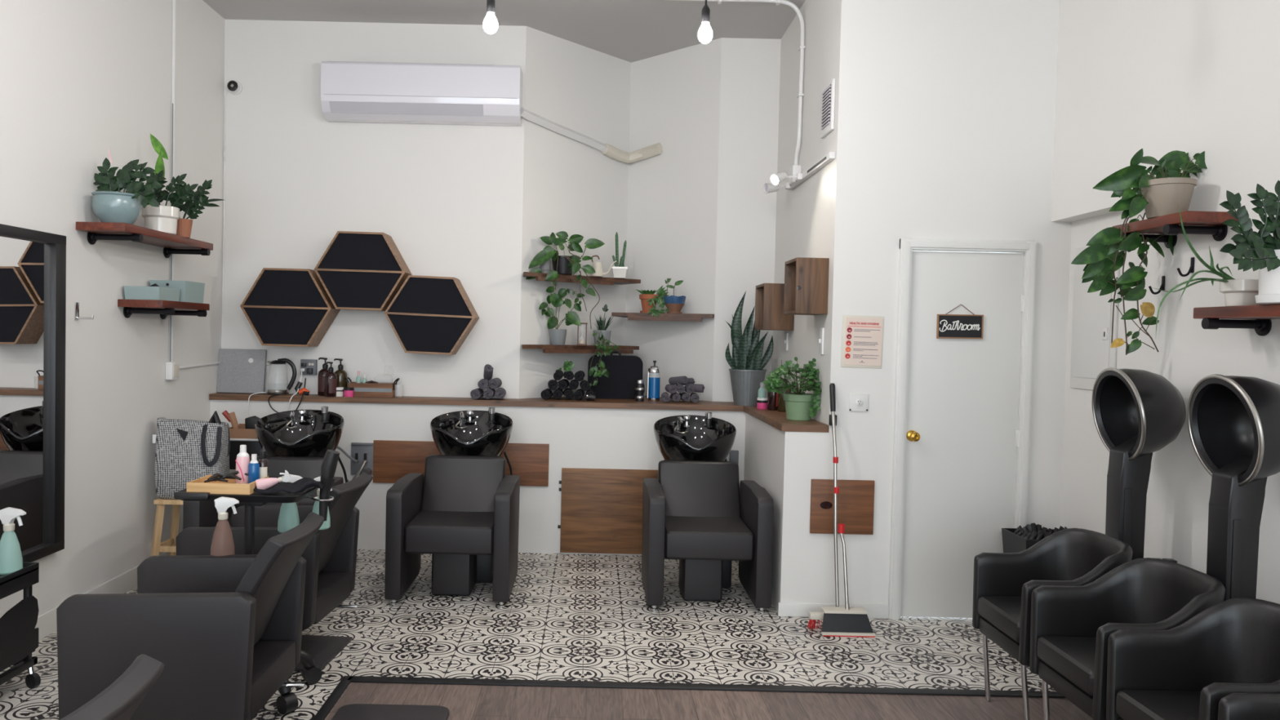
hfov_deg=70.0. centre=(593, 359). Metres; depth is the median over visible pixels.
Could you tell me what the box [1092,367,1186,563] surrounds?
dryer
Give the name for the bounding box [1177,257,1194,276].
coat hook
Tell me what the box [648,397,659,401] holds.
base
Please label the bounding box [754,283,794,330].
wooden crate
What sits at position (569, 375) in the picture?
rolled towel
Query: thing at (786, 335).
light switch
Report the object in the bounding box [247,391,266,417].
cable
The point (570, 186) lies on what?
wall
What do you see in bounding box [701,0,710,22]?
socket
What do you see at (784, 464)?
wall ledge
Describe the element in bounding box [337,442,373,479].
box
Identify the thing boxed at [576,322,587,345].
hourglass
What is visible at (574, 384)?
rolled towel
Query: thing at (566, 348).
shelf
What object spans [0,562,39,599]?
tray
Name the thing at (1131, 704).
seat cushion
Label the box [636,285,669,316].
terracotta pot plant
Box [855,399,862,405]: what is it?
socket
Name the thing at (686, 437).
basin
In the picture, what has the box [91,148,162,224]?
pot plant
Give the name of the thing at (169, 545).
wooden stool
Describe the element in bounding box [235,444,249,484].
squeeze bottle
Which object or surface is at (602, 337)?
pot plant
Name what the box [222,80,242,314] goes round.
security camera
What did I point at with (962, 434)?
door
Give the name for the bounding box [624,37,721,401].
wall
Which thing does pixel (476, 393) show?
rolled towel
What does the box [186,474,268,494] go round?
wooden box
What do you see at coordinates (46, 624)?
baseboard
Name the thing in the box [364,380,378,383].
hair clip
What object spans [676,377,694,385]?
rolled towel
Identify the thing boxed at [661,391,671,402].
rolled towel
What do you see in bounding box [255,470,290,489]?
spray bottle
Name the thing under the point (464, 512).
chair
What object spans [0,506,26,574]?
spray bottle
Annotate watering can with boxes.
[590,255,616,276]
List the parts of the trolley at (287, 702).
post, leg, leg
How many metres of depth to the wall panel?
4.74 m
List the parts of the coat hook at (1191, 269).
plate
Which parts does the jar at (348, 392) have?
lid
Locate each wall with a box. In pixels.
[0,0,225,617]
[221,19,526,398]
[519,26,631,398]
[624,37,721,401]
[712,37,781,401]
[771,0,835,422]
[823,0,1071,604]
[1051,0,1279,604]
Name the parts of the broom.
handle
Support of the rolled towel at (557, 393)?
on the ledge at (777, 420)
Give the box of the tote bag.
[152,410,230,499]
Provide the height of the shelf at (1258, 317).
0.103 m
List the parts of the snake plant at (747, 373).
pot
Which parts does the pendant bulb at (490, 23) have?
bulb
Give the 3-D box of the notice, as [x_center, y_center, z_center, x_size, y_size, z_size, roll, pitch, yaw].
[1.471,-0.100,4.994,0.232,0.290,0.007,2,2,0]
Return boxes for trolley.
[0,562,40,688]
[173,486,321,715]
[229,438,262,469]
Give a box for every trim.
[311,675,351,719]
[347,675,1065,697]
[888,238,1037,619]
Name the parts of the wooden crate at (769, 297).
panel, panel, panel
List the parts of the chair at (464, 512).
armrest, seat, backrest, tap knob, armrest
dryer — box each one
[306,449,339,520]
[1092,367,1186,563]
[1186,373,1279,600]
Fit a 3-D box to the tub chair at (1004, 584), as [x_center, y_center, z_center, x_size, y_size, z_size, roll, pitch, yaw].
[1.877,1.090,3.716,0.482,0.751,0.488,1,2,0]
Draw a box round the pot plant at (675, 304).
[662,278,685,313]
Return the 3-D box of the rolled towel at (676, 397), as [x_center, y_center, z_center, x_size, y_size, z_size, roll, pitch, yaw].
[0.587,0.262,6.545,0.060,0.064,0.189,1,2,0]
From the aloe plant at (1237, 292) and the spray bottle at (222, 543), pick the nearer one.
the aloe plant at (1237, 292)
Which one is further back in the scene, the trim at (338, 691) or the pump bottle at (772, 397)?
the pump bottle at (772, 397)
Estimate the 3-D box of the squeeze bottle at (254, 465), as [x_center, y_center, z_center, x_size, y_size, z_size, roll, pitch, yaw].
[-1.407,0.455,3.780,0.044,0.131,0.044,1,2,0]
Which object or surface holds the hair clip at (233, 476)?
in the wooden box at (198, 485)
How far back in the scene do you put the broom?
4.89 m
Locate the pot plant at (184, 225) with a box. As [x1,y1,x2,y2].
[171,179,222,238]
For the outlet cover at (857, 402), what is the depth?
5.00 m
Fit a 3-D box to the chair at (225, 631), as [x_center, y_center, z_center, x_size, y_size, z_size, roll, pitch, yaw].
[-1.381,0.993,3.265,0.751,0.831,0.584,1,2,0]
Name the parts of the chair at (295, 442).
armrest, seat, backrest, tap knob, armrest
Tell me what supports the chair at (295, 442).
on the floor
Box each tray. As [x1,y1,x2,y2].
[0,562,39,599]
[176,486,318,502]
[234,502,267,506]
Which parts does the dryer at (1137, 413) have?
plate, post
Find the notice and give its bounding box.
[840,315,884,368]
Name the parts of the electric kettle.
lid, power cord, handle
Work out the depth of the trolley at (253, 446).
5.92 m
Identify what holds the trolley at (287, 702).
on the floor
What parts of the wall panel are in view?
panel door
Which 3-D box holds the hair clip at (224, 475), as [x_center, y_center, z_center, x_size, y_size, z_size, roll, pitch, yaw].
[-1.516,0.484,3.756,0.018,0.023,0.092,3,2,38]
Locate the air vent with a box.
[820,78,835,138]
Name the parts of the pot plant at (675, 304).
pot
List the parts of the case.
handle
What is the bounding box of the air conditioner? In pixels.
[320,61,522,126]
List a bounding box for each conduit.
[165,0,284,379]
[673,0,805,164]
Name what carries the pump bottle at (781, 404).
on the ledge at (777, 420)
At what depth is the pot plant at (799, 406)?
5.22 m
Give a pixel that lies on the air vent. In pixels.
(828, 103)
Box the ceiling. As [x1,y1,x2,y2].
[202,0,805,62]
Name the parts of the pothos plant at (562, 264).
pot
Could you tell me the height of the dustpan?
0.550 m
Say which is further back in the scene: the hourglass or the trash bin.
the hourglass
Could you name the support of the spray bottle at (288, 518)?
hanging from the trolley at (287, 702)
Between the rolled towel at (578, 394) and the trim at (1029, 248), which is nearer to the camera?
the trim at (1029, 248)
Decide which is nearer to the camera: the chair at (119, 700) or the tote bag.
the chair at (119, 700)
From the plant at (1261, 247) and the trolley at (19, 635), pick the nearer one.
the plant at (1261, 247)
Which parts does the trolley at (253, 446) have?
frame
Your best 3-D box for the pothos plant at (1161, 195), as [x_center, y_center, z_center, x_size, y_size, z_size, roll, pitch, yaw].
[2.314,-0.452,3.840,0.549,0.865,0.387,1,2,0]
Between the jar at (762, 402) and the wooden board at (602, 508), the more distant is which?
the wooden board at (602, 508)
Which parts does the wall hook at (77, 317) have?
plate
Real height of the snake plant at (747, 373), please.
0.796 m
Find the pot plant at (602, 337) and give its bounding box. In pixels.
[580,303,617,389]
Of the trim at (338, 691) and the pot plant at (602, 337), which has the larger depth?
the pot plant at (602, 337)
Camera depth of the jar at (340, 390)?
6.31 m
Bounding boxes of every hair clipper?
[294,381,310,395]
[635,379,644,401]
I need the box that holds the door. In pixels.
[900,250,1024,617]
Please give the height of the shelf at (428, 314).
0.541 m
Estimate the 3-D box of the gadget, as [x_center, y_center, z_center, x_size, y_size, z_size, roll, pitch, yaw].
[-0.023,0.260,6.430,0.075,0.054,0.052,1,2,0]
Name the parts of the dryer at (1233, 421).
plate, post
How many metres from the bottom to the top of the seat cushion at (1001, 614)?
0.090 m
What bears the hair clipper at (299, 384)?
on the ledge at (777, 420)
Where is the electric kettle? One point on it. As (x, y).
(274, 389)
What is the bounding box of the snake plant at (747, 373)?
[724,291,773,405]
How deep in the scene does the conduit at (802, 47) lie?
5.79 m
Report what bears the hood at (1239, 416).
attached to the dryer at (1233, 421)
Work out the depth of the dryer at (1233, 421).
3.13 m
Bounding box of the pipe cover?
[520,106,662,163]
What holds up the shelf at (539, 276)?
attached to the wall at (570, 186)
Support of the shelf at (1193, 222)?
attached to the wall at (1159, 77)
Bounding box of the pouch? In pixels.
[244,415,260,429]
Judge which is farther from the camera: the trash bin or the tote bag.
the tote bag
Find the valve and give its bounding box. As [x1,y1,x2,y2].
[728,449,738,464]
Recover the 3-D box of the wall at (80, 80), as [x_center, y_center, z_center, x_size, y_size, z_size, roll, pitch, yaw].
[-2.701,-0.425,1.786,0.120,3.690,9.990,1,2,0]
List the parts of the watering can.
spout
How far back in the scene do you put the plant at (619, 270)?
6.83 m
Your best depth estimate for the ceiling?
6.23 m
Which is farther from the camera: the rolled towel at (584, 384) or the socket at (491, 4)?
the rolled towel at (584, 384)
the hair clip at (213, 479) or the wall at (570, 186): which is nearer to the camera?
the hair clip at (213, 479)
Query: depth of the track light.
5.66 m
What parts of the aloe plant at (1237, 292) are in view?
pot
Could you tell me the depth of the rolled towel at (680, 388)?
6.46 m
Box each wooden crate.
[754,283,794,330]
[783,257,829,315]
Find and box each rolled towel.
[470,387,483,399]
[477,378,488,389]
[483,364,493,380]
[483,386,495,399]
[488,377,502,389]
[494,387,506,399]
[540,388,553,399]
[547,379,557,390]
[552,387,563,399]
[553,369,563,380]
[557,378,568,389]
[563,370,573,380]
[563,387,573,399]
[568,379,578,390]
[573,370,585,381]
[573,388,584,399]
[579,380,591,391]
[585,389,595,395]
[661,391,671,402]
[665,384,676,393]
[668,375,688,384]
[670,391,680,401]
[675,384,684,393]
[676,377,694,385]
[679,391,690,401]
[684,383,704,392]
[684,384,694,394]
[690,392,699,403]
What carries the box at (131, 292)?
on the shelf at (163, 308)
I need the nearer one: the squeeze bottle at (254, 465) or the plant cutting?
the squeeze bottle at (254, 465)
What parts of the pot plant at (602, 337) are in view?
pot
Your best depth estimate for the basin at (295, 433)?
5.75 m
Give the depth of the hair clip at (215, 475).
3.70 m
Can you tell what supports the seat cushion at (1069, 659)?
on the tub chair at (1071, 628)
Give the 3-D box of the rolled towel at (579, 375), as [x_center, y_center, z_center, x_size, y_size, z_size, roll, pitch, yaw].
[-0.102,0.114,6.553,0.065,0.070,0.199,1,2,3]
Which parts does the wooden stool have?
leg, rail, rail, seat, leg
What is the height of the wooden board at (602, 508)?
0.588 m
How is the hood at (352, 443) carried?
attached to the box at (362, 453)
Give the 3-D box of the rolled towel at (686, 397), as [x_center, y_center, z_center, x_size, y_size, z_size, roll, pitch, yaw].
[0.652,0.263,6.557,0.064,0.059,0.189,1,2,-3]
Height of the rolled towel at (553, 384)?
0.066 m
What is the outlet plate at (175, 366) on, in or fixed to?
attached to the conduit at (172, 368)
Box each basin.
[254,409,344,457]
[430,410,513,456]
[653,414,736,461]
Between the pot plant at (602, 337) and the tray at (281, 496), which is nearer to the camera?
the tray at (281, 496)
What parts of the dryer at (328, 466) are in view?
dryer handle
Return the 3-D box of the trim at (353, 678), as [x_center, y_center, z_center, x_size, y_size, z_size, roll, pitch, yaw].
[0.689,1.430,3.979,3.520,0.009,0.055,1,2,0]
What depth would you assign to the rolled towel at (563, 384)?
6.45 m
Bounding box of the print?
[853,328,879,361]
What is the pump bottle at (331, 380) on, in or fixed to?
on the ledge at (777, 420)
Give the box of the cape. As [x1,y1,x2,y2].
[253,477,324,493]
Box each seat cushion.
[977,595,1021,643]
[1036,635,1096,696]
[1115,689,1200,719]
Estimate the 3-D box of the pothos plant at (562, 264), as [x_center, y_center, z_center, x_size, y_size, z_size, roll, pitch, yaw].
[-0.205,-0.571,6.538,0.555,0.694,0.277,1,2,0]
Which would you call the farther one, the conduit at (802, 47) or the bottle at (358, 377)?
the bottle at (358, 377)
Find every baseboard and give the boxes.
[35,551,168,640]
[777,602,888,618]
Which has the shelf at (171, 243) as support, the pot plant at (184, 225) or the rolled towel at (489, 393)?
the pot plant at (184, 225)
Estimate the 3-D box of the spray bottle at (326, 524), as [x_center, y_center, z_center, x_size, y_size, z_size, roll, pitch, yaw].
[-1.183,0.620,3.976,0.097,0.225,0.084,1,2,-10]
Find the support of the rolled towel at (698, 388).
on the rolled towel at (695, 397)
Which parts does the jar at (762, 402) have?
lid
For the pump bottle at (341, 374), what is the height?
0.261 m
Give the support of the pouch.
in the cardboard box at (240, 433)
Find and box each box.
[123,285,180,301]
[150,280,204,303]
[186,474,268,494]
[229,423,257,439]
[300,359,317,375]
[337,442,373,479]
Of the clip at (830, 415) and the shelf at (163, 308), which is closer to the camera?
the clip at (830, 415)
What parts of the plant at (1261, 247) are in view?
pot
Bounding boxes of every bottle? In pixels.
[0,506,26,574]
[210,496,239,555]
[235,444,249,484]
[248,453,259,484]
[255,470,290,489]
[257,444,268,479]
[277,474,302,533]
[311,475,332,529]
[317,357,328,395]
[324,361,337,396]
[333,358,347,387]
[355,370,360,382]
[757,386,765,397]
[767,371,777,410]
[777,375,791,412]
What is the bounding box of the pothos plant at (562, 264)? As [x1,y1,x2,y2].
[525,231,604,328]
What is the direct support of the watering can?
on the shelf at (539, 276)
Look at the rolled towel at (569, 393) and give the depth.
6.46 m
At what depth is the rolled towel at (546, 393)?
6.44 m
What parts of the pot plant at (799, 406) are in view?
pot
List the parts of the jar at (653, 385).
lid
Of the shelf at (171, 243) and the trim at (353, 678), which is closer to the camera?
the trim at (353, 678)
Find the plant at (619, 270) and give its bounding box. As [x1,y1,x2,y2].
[611,231,627,278]
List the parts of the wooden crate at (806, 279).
panel, panel, panel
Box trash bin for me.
[1001,523,1066,552]
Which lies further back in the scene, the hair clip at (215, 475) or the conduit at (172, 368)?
the conduit at (172, 368)
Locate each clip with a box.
[204,476,227,482]
[207,473,223,479]
[213,474,235,481]
[225,473,241,479]
[226,471,248,475]
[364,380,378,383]
[828,414,836,425]
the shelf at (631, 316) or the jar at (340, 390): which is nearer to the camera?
the jar at (340, 390)
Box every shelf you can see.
[75,221,213,257]
[117,298,209,319]
[240,267,340,346]
[314,231,412,311]
[384,275,479,355]
[521,344,639,353]
[523,271,640,284]
[611,312,714,321]
[1112,210,1238,248]
[1193,303,1279,336]
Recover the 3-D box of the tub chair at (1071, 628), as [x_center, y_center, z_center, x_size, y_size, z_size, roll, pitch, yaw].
[1.877,1.105,3.196,0.482,0.751,0.488,1,2,0]
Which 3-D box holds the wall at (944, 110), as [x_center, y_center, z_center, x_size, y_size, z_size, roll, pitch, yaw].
[2.015,-0.412,5.049,1.410,3.690,0.120,1,2,0]
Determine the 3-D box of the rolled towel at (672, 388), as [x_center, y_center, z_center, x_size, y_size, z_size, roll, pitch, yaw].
[0.553,0.206,6.532,0.062,0.059,0.189,1,2,-3]
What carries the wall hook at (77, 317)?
attached to the wall at (80, 80)
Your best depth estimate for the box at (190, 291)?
5.42 m
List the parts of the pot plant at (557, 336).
pot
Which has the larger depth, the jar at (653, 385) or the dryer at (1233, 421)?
the jar at (653, 385)
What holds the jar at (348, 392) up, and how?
on the ledge at (777, 420)
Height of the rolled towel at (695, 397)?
0.064 m
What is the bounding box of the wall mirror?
[0,223,66,562]
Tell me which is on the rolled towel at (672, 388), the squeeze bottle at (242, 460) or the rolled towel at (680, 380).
the rolled towel at (680, 380)
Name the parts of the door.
knob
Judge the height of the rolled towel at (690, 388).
0.063 m
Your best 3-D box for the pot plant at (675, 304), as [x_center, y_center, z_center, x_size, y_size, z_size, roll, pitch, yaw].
[0.594,-0.471,6.689,0.166,0.260,0.166,0,2,-45]
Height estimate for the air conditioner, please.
0.373 m
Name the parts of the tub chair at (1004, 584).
leg, seat, leg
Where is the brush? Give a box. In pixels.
[222,410,238,428]
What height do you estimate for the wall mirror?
1.545 m
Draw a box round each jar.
[336,386,343,396]
[343,386,354,396]
[539,258,551,273]
[647,360,660,401]
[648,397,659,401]
[756,397,767,408]
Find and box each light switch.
[784,333,788,351]
[818,328,824,354]
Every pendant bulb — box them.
[483,0,497,34]
[697,0,712,43]
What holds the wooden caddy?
on the ledge at (777, 420)
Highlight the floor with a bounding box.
[0,549,1093,719]
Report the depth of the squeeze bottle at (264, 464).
3.80 m
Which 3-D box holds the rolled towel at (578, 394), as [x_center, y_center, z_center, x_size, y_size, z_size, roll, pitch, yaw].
[-0.105,0.248,6.533,0.066,0.071,0.199,1,2,3]
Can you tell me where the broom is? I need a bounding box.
[807,382,839,630]
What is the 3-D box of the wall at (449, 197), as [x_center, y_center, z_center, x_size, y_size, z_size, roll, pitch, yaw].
[-1.577,-0.534,6.539,2.123,3.690,0.120,1,2,0]
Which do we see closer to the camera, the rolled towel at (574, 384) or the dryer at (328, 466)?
the dryer at (328, 466)
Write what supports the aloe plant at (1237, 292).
on the shelf at (1258, 317)
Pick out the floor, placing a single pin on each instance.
(565, 616)
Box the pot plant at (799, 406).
[763,356,822,421]
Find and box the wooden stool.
[150,497,183,556]
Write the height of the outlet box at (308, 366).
0.110 m
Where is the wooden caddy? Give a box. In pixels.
[345,377,399,397]
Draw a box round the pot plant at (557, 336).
[538,288,585,345]
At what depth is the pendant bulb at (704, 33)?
3.75 m
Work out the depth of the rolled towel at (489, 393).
6.31 m
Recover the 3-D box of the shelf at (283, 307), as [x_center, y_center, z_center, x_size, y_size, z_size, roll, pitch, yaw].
[-2.111,-0.364,6.365,0.624,0.534,0.235,1,2,0]
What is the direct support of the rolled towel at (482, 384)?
on the rolled towel at (476, 393)
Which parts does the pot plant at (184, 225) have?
pot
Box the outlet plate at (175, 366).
[173,364,178,377]
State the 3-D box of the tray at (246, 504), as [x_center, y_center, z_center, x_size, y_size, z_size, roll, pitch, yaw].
[-1.418,0.576,3.764,0.140,0.034,0.100,1,2,0]
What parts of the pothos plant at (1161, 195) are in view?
pot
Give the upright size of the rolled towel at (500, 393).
0.068 m
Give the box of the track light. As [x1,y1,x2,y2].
[763,151,835,193]
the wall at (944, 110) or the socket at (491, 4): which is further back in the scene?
the wall at (944, 110)
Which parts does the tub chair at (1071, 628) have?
leg, seat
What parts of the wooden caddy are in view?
handle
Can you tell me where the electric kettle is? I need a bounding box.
[266,358,306,413]
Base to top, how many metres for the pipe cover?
0.232 m
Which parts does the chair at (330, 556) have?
armrest, armrest, plate, backrest, pump lever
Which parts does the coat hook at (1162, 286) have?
plate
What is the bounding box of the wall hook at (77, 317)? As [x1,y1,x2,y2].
[74,302,93,319]
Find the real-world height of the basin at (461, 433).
0.348 m
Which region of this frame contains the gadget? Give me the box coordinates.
[585,393,595,400]
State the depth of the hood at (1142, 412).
3.71 m
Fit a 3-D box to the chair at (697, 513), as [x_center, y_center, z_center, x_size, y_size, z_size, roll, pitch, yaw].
[0.649,0.874,5.663,0.690,1.025,1.273,1,2,0]
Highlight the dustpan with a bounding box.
[821,523,875,637]
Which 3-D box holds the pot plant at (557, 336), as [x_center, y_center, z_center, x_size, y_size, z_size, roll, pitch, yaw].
[-0.232,-0.312,6.586,0.332,0.408,0.156,1,2,0]
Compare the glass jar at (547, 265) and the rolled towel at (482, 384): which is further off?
the glass jar at (547, 265)
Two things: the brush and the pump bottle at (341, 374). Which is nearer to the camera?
the brush
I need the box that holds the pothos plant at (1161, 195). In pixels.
[1071,148,1207,355]
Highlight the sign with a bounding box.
[936,303,983,338]
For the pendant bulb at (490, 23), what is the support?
hanging from the ceiling
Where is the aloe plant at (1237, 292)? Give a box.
[1151,204,1258,339]
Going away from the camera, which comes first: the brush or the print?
the print
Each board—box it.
[216,348,266,393]
[373,440,549,486]
[557,467,657,554]
[809,479,875,534]
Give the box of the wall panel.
[1070,245,1120,390]
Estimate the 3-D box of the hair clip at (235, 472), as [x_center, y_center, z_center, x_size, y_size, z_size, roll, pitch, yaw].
[-1.466,0.466,3.765,0.092,0.023,0.018,1,2,0]
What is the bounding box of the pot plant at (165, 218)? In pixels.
[125,133,198,235]
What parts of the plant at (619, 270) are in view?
pot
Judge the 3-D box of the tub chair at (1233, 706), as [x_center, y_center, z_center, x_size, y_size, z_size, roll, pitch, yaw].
[1.876,1.134,2.171,0.482,0.751,0.488,1,2,0]
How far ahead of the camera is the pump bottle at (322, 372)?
6.37 m
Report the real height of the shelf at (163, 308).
0.103 m
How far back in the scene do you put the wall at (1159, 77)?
3.92 m
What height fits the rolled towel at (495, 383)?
0.070 m
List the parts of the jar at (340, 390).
lid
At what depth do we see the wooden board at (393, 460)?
6.31 m
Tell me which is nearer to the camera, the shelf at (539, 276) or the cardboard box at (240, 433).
the cardboard box at (240, 433)
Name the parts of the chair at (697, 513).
armrest, tap knob, backrest, seat, armrest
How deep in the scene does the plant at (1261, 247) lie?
3.03 m
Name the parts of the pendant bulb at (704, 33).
bulb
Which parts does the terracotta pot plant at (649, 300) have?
pot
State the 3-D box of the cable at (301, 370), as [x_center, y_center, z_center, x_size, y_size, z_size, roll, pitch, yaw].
[-2.073,0.240,6.353,0.049,0.342,0.170,2,2,23]
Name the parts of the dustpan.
handle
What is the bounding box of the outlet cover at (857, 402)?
[848,393,868,411]
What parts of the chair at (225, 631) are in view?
armrest, armrest, backrest, pump lever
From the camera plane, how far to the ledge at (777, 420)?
6.30 m
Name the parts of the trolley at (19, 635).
frame, post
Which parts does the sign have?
frame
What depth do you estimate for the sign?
4.99 m
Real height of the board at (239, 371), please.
0.310 m
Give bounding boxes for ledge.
[208,392,828,432]
[209,400,828,612]
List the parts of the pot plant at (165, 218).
pot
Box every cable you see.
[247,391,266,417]
[285,369,302,411]
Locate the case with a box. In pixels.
[587,350,643,399]
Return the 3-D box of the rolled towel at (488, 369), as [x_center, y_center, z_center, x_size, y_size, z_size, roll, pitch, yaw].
[-0.734,0.086,6.362,0.064,0.119,0.157,1,2,-9]
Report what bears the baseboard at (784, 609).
attached to the wall at (944, 110)
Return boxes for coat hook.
[1148,275,1164,294]
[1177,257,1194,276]
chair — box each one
[56,511,324,719]
[60,653,164,719]
[176,472,373,671]
[182,406,348,529]
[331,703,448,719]
[384,407,519,608]
[641,412,773,613]
[972,528,1133,719]
[1029,557,1225,719]
[1106,597,1279,719]
[1217,693,1279,719]
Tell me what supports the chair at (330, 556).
on the floor
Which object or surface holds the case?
on the ledge at (777, 420)
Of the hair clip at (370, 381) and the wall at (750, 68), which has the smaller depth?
the hair clip at (370, 381)
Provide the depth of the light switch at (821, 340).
5.16 m
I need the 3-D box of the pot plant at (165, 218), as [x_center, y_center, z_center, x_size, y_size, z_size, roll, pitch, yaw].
[-2.456,-1.002,5.174,0.404,0.573,0.199,2,2,16]
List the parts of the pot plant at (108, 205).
spent flower, pot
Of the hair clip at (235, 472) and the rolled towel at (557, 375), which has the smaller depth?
the hair clip at (235, 472)
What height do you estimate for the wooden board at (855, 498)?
0.298 m
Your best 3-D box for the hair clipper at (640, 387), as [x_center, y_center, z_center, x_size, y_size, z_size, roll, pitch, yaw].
[0.330,0.217,6.508,0.074,0.155,0.074,1,2,0]
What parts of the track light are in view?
lamp glass, lamp glass, arm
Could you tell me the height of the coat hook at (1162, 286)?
0.082 m
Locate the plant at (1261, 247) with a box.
[1218,180,1279,304]
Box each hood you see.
[351,442,373,444]
[1100,368,1186,457]
[1198,375,1279,482]
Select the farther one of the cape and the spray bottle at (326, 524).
the spray bottle at (326, 524)
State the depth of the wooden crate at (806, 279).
5.09 m
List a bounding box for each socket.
[486,0,495,13]
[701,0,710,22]
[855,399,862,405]

